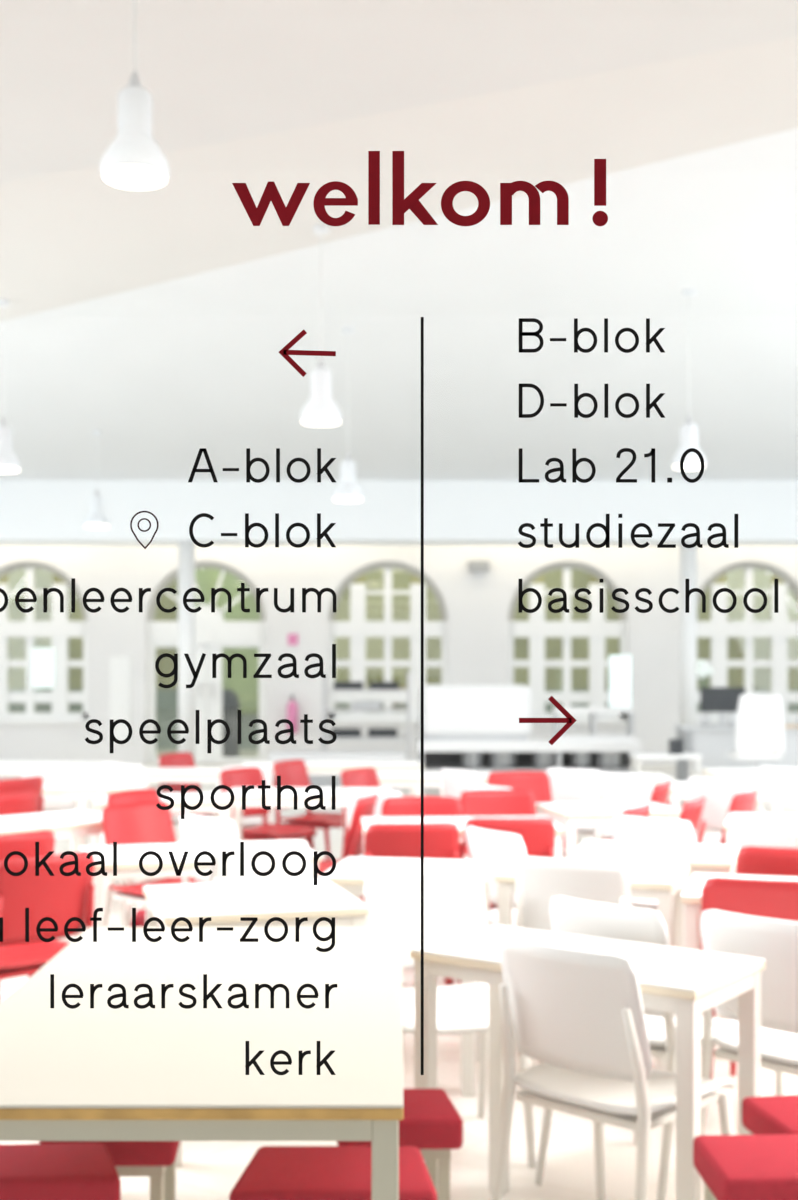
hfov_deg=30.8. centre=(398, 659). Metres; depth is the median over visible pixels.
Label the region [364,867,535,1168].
shell chair
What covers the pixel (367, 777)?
shell chair
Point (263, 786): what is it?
text line
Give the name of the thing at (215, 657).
text line
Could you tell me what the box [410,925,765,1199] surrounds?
table
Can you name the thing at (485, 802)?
shell chair
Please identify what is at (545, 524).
text line
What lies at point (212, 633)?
door
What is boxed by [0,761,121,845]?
table
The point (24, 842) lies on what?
shell chair
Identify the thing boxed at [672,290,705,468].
pendant lamp
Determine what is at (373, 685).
tray
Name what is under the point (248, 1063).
text line
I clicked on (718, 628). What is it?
window
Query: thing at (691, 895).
table
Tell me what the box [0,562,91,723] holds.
window
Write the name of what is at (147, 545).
pin
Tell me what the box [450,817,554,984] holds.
shell chair
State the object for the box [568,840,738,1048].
table
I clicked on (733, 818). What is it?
table
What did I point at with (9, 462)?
pendant lamp
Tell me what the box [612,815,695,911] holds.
shell chair
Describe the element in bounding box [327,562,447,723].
window
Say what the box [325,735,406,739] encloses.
shelf
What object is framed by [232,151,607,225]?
welcome lettering
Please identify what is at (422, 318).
divider line
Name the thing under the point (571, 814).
table
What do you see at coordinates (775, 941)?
shell chair
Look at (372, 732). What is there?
tray
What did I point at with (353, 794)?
table
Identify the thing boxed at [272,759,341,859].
shell chair
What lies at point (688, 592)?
text line
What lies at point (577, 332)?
text line
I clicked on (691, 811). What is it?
shell chair
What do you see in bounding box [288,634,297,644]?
fire sign
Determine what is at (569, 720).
arrow
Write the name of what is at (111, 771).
shell chair
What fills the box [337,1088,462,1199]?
upholstered stool
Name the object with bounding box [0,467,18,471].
diffuser
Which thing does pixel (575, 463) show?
text line
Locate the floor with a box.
[0,749,797,1199]
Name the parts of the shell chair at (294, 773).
leg, backrest, seat frame, leg, seat, leg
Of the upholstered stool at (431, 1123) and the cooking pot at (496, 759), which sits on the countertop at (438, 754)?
the cooking pot at (496, 759)
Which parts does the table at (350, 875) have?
leg, leg, leg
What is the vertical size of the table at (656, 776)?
0.740 m
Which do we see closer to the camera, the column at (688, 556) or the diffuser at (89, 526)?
the diffuser at (89, 526)
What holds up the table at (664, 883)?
on the floor
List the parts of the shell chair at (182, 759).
backrest, seat frame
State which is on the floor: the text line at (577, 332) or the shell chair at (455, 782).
the shell chair at (455, 782)
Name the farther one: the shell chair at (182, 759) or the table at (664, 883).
the shell chair at (182, 759)
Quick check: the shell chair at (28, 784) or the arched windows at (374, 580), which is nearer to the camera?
the shell chair at (28, 784)
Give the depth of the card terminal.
15.54 m
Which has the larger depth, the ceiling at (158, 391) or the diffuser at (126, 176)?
the ceiling at (158, 391)
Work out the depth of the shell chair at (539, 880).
4.87 m
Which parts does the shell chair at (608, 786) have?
leg, seat, seat frame, backrest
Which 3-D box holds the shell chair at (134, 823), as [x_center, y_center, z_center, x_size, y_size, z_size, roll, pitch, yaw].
[-1.075,1.079,6.626,0.505,0.826,0.430,0,0,42]
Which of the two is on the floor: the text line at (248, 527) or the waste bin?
the waste bin
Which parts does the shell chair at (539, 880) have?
leg, backrest, leg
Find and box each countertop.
[417,738,641,772]
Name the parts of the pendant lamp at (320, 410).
lamp shade, cord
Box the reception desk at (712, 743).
[672,725,797,780]
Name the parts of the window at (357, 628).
post, sill, frame, arch frame, post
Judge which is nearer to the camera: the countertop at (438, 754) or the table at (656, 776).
the table at (656, 776)
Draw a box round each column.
[178,540,194,761]
[680,540,696,771]
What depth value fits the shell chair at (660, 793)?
7.86 m
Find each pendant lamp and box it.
[0,299,20,471]
[85,431,108,527]
[100,0,169,188]
[300,224,341,425]
[333,328,362,501]
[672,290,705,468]
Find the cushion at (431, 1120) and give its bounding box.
[337,1088,462,1148]
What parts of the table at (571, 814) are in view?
leg, leg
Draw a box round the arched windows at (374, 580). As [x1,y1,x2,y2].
[0,568,797,748]
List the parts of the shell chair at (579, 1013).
leg, backrest, leg, seat frame, seat, leg, leg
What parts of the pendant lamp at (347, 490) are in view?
lamp shade, cord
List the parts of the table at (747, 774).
leg, leg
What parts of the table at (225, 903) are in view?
leg, leg, leg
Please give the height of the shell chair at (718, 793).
0.826 m
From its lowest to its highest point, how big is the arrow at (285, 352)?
0.043 m
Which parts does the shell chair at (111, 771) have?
backrest, seat, seat frame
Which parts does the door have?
arch frame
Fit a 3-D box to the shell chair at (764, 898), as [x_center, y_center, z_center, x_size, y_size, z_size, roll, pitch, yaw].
[1.181,1.079,4.629,0.430,0.826,0.505,0,0,16]
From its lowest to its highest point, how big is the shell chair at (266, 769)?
0.826 m
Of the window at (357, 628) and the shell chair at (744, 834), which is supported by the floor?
the shell chair at (744, 834)
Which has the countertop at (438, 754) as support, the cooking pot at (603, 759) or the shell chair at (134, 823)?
the cooking pot at (603, 759)
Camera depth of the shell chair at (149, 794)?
7.41 m
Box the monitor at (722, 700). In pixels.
[700,687,744,726]
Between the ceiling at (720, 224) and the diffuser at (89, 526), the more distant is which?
the diffuser at (89, 526)
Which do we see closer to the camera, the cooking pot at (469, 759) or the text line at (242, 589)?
the text line at (242, 589)
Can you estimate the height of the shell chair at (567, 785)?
0.826 m
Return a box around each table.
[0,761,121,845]
[0,810,132,937]
[0,927,402,1199]
[41,780,147,910]
[79,840,319,932]
[80,767,272,845]
[94,792,228,926]
[143,878,368,1166]
[224,787,389,841]
[242,760,420,840]
[318,857,491,1096]
[341,771,491,847]
[361,816,563,858]
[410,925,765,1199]
[495,861,688,1070]
[536,800,681,858]
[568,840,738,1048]
[622,773,674,805]
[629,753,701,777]
[656,781,782,813]
[681,873,797,950]
[703,768,758,834]
[724,812,797,844]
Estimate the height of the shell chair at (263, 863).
0.826 m
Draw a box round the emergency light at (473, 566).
[468,561,488,571]
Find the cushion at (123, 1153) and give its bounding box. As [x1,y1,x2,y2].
[39,1141,179,1165]
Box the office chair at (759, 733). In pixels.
[727,694,784,767]
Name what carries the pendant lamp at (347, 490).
hanging from the ceiling at (158, 391)
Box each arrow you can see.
[279,329,335,376]
[519,696,576,744]
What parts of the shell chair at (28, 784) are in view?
leg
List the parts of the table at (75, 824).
leg, leg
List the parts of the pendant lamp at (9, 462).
cord, lamp shade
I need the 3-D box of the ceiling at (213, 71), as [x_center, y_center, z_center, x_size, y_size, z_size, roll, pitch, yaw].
[-1.036,-3.195,6.580,20.828,0.530,21.160,0,0,0]
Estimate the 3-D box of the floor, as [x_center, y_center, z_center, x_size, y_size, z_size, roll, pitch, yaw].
[0.000,1.550,10.200,18.000,0.120,28.400,0,0,0]
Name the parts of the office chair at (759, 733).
seat, backrest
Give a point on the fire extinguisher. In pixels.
(292, 708)
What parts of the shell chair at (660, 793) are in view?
backrest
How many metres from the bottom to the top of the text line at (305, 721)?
0.039 m
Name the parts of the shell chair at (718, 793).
seat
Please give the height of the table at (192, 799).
0.740 m
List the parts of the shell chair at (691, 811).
leg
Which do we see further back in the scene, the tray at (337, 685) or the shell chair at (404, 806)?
the tray at (337, 685)
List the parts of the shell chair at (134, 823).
leg, seat frame, backrest, seat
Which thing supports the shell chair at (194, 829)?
on the floor
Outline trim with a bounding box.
[0,481,797,545]
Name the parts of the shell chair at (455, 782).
leg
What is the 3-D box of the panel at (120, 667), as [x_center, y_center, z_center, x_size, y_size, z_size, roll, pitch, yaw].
[-3.976,0.564,20.684,0.300,1.213,0.029,0,0,0]
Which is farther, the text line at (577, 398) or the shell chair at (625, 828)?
the shell chair at (625, 828)
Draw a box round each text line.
[0,578,335,612]
[0,908,334,951]
[4,842,335,884]
[50,974,336,1008]
[85,710,335,752]
[155,644,335,687]
[156,776,334,818]
[188,448,335,482]
[189,513,335,547]
[245,1041,335,1074]
[518,514,737,547]
[518,579,777,612]
[519,318,664,352]
[519,384,664,417]
[519,448,703,482]
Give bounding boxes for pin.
[130,511,158,548]
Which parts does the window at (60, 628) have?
post, frame, arch frame, sill, post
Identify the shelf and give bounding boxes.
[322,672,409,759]
[325,689,406,691]
[325,708,406,711]
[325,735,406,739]
[424,765,634,771]
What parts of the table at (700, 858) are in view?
leg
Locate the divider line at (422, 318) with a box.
[421,317,423,1074]
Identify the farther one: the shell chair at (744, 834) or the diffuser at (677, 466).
the diffuser at (677, 466)
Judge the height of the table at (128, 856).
0.740 m
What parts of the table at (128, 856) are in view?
leg, leg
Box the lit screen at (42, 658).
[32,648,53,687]
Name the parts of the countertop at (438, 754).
panel, leg, leg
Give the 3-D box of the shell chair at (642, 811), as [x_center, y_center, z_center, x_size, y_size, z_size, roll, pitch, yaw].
[0.907,1.079,6.736,0.505,0.826,0.430,0,0,28]
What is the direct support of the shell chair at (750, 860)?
on the floor
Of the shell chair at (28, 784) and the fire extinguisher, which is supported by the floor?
the shell chair at (28, 784)
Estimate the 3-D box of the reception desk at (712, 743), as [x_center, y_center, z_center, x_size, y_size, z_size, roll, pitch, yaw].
[4.088,1.115,16.445,1.850,0.750,0.710,0,0,0]
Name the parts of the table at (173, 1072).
leg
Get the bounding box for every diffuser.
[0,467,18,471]
[86,525,107,527]
[103,165,165,188]
[302,418,339,425]
[334,497,361,501]
[674,464,700,468]
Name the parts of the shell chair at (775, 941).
leg, backrest, seat, seat frame, leg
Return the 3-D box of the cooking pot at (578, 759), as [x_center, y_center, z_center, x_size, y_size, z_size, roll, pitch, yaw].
[2.258,1.170,17.950,0.276,0.320,0.276,0,0,0]
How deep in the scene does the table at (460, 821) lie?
6.78 m
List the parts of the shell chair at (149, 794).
leg, backrest, seat frame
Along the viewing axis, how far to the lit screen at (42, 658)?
20.72 m
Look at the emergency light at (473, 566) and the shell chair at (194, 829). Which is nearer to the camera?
the shell chair at (194, 829)
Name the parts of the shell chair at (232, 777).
backrest, seat frame, leg, seat, leg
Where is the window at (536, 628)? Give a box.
[508,562,626,723]
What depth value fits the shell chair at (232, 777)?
8.91 m
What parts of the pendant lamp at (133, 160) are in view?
lamp shade, cord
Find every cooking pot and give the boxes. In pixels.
[462,752,482,767]
[489,752,516,767]
[532,752,556,767]
[571,752,591,767]
[596,752,619,767]
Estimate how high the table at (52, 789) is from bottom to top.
0.740 m
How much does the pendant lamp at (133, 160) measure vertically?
0.949 m
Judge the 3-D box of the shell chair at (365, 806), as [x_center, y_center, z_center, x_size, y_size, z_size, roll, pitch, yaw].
[-0.356,1.079,7.214,0.505,0.826,0.430,0,0,13]
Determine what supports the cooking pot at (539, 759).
on the countertop at (438, 754)
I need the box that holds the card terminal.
[669,739,682,753]
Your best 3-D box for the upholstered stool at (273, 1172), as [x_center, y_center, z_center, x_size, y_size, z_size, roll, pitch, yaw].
[-0.128,1.260,2.950,0.406,0.460,0.275,0,0,0]
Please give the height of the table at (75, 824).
0.740 m
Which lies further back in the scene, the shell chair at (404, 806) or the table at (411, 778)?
the table at (411, 778)
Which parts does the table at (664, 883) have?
leg, leg, leg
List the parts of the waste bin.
lid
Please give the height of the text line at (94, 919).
0.040 m
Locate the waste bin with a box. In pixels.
[222,689,239,756]
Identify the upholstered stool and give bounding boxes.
[0,1143,120,1199]
[39,1141,179,1199]
[131,909,145,926]
[229,1146,436,1199]
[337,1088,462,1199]
[693,1134,797,1199]
[742,1095,797,1134]
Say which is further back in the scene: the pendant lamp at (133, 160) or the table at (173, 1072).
the pendant lamp at (133, 160)
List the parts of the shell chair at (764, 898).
leg, backrest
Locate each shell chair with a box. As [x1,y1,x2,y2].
[0,776,43,812]
[0,791,38,815]
[0,829,54,983]
[0,851,94,979]
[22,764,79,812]
[100,801,197,926]
[103,763,179,825]
[106,788,192,926]
[159,752,213,816]
[178,814,238,883]
[207,840,308,882]
[217,764,271,827]
[219,767,317,850]
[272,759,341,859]
[318,793,378,875]
[341,767,380,859]
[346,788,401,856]
[361,822,460,985]
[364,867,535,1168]
[381,796,462,859]
[440,768,480,798]
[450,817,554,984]
[459,789,535,816]
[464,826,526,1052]
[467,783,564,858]
[487,771,564,848]
[492,937,734,1199]
[513,856,657,1069]
[535,896,737,1199]
[546,768,612,848]
[594,772,654,839]
[597,780,671,840]
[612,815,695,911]
[613,803,650,840]
[679,796,705,843]
[686,777,754,844]
[700,909,797,1134]
[701,877,797,1078]
[719,789,759,844]
[730,846,797,1075]
[733,822,797,848]
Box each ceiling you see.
[0,0,797,321]
[0,316,797,480]
[27,128,797,315]
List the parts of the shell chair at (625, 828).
seat, seat frame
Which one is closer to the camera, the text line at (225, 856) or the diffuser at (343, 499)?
the text line at (225, 856)
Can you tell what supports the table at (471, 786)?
on the floor
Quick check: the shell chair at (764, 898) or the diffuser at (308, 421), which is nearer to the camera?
the shell chair at (764, 898)
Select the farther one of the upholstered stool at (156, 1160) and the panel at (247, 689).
the panel at (247, 689)
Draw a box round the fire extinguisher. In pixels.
[287,695,297,732]
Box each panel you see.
[110,657,130,741]
[195,568,259,713]
[609,655,630,705]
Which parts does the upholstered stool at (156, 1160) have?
seat frame, leg, leg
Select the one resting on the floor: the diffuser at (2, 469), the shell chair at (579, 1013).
the shell chair at (579, 1013)
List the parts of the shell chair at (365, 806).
seat, leg, backrest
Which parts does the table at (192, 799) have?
leg, leg, leg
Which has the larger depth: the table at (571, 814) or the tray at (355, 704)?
the tray at (355, 704)
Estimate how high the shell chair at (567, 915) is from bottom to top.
0.826 m
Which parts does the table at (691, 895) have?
leg, leg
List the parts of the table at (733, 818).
leg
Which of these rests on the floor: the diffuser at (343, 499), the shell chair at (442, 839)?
the shell chair at (442, 839)
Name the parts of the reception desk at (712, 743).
leg, panel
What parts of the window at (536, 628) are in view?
post, frame, arch frame, sill, post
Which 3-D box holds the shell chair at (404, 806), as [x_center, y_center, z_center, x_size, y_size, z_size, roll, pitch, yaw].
[0.105,1.079,6.862,0.430,0.826,0.505,0,0,2]
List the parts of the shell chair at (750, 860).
leg, backrest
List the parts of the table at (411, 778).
leg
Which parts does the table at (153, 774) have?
leg, leg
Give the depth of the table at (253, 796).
8.05 m
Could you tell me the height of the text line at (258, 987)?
0.031 m
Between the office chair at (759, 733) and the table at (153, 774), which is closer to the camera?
the table at (153, 774)
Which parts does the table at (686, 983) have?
leg, leg, leg, leg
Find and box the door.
[147,562,265,763]
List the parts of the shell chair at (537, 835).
leg, backrest, leg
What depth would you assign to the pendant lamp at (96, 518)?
16.85 m
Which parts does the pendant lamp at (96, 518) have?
lamp shade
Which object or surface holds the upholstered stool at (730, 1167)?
on the floor
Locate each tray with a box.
[331,728,360,736]
[334,682,363,688]
[352,701,380,708]
[368,728,396,736]
[370,682,398,688]
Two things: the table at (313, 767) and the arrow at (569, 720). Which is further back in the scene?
the table at (313, 767)
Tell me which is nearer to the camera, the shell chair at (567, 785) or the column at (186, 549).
the shell chair at (567, 785)
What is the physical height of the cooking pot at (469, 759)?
0.320 m
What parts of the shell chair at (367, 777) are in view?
leg, backrest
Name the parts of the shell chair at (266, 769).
backrest, seat, seat frame, leg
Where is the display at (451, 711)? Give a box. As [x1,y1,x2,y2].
[419,684,531,739]
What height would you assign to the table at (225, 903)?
0.740 m
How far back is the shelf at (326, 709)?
17.66 m
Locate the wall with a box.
[0,546,797,763]
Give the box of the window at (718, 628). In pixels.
[697,562,797,723]
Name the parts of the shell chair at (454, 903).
backrest, seat, leg, leg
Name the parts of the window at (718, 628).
post, sill, frame, arch frame, post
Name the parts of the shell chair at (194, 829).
leg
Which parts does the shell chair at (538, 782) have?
backrest, seat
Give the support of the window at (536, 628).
in the wall
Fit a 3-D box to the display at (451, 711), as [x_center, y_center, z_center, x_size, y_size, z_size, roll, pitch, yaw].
[0.941,0.643,17.950,1.372,0.680,0.500,0,0,0]
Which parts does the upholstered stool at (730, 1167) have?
leg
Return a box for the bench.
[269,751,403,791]
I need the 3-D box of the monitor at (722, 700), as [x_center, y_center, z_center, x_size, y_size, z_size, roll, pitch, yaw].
[3.664,0.529,16.415,0.500,0.440,0.210,0,0,0]
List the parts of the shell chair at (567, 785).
backrest, leg, seat, seat frame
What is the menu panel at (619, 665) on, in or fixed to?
on the glass case
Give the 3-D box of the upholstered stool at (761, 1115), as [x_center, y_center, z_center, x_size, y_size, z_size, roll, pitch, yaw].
[1.032,1.260,3.326,0.419,0.460,0.270,0,0,-8]
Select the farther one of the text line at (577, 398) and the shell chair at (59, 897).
the shell chair at (59, 897)
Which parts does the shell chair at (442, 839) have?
leg, backrest, leg, leg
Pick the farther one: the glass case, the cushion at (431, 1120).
the glass case
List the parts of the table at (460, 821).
leg, leg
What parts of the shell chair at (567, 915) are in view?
leg, backrest, leg, leg, seat frame, seat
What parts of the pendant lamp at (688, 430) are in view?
lamp shade, cord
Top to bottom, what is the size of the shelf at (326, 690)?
0.030 m
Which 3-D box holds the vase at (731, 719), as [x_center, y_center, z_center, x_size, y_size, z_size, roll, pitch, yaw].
[3.851,0.560,16.699,0.236,0.378,0.206,0,0,0]
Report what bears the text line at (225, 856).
attached to the window
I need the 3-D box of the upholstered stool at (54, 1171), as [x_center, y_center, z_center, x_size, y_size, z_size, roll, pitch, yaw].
[-0.744,1.260,2.993,0.362,0.460,0.220,0,0,-3]
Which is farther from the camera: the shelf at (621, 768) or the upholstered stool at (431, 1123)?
the shelf at (621, 768)
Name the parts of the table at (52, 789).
leg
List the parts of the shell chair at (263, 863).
leg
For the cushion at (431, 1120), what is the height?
0.075 m
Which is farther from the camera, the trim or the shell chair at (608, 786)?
the trim
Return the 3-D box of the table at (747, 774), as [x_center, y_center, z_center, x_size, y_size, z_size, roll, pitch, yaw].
[2.668,1.120,9.812,1.130,0.740,0.500,0,0,2]
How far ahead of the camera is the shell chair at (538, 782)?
8.68 m
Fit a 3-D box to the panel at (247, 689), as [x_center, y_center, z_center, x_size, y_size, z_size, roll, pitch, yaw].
[-2.800,-0.610,24.145,1.600,3.000,0.090,0,0,0]
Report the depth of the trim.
19.20 m
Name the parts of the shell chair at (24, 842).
backrest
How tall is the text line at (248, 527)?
0.031 m
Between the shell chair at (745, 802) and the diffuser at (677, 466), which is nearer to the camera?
the shell chair at (745, 802)
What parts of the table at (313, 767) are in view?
leg, leg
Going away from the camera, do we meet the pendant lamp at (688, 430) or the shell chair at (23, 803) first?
the shell chair at (23, 803)
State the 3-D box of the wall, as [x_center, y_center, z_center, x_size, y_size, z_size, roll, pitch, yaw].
[0.000,-0.820,20.875,18.000,4.620,0.350,0,0,0]
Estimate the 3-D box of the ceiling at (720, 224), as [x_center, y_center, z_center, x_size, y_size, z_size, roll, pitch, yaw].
[2.443,-3.190,7.887,13.113,0.120,10.627,0,0,0]
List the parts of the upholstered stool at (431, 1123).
leg, seat frame, leg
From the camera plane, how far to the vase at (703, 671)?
16.65 m
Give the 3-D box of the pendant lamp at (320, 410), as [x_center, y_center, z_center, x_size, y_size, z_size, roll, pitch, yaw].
[-0.533,-2.290,9.902,0.284,1.340,0.284,0,0,0]
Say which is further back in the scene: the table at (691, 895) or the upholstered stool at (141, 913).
the upholstered stool at (141, 913)
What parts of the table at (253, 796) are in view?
leg, leg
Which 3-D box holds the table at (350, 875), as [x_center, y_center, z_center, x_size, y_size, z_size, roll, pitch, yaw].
[0.034,1.120,5.228,0.550,0.740,0.500,0,0,10]
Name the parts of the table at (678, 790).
leg, leg, leg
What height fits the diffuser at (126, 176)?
0.013 m
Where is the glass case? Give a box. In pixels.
[552,707,634,740]
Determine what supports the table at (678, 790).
on the floor
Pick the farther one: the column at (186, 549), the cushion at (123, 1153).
the column at (186, 549)
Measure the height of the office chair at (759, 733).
1.120 m

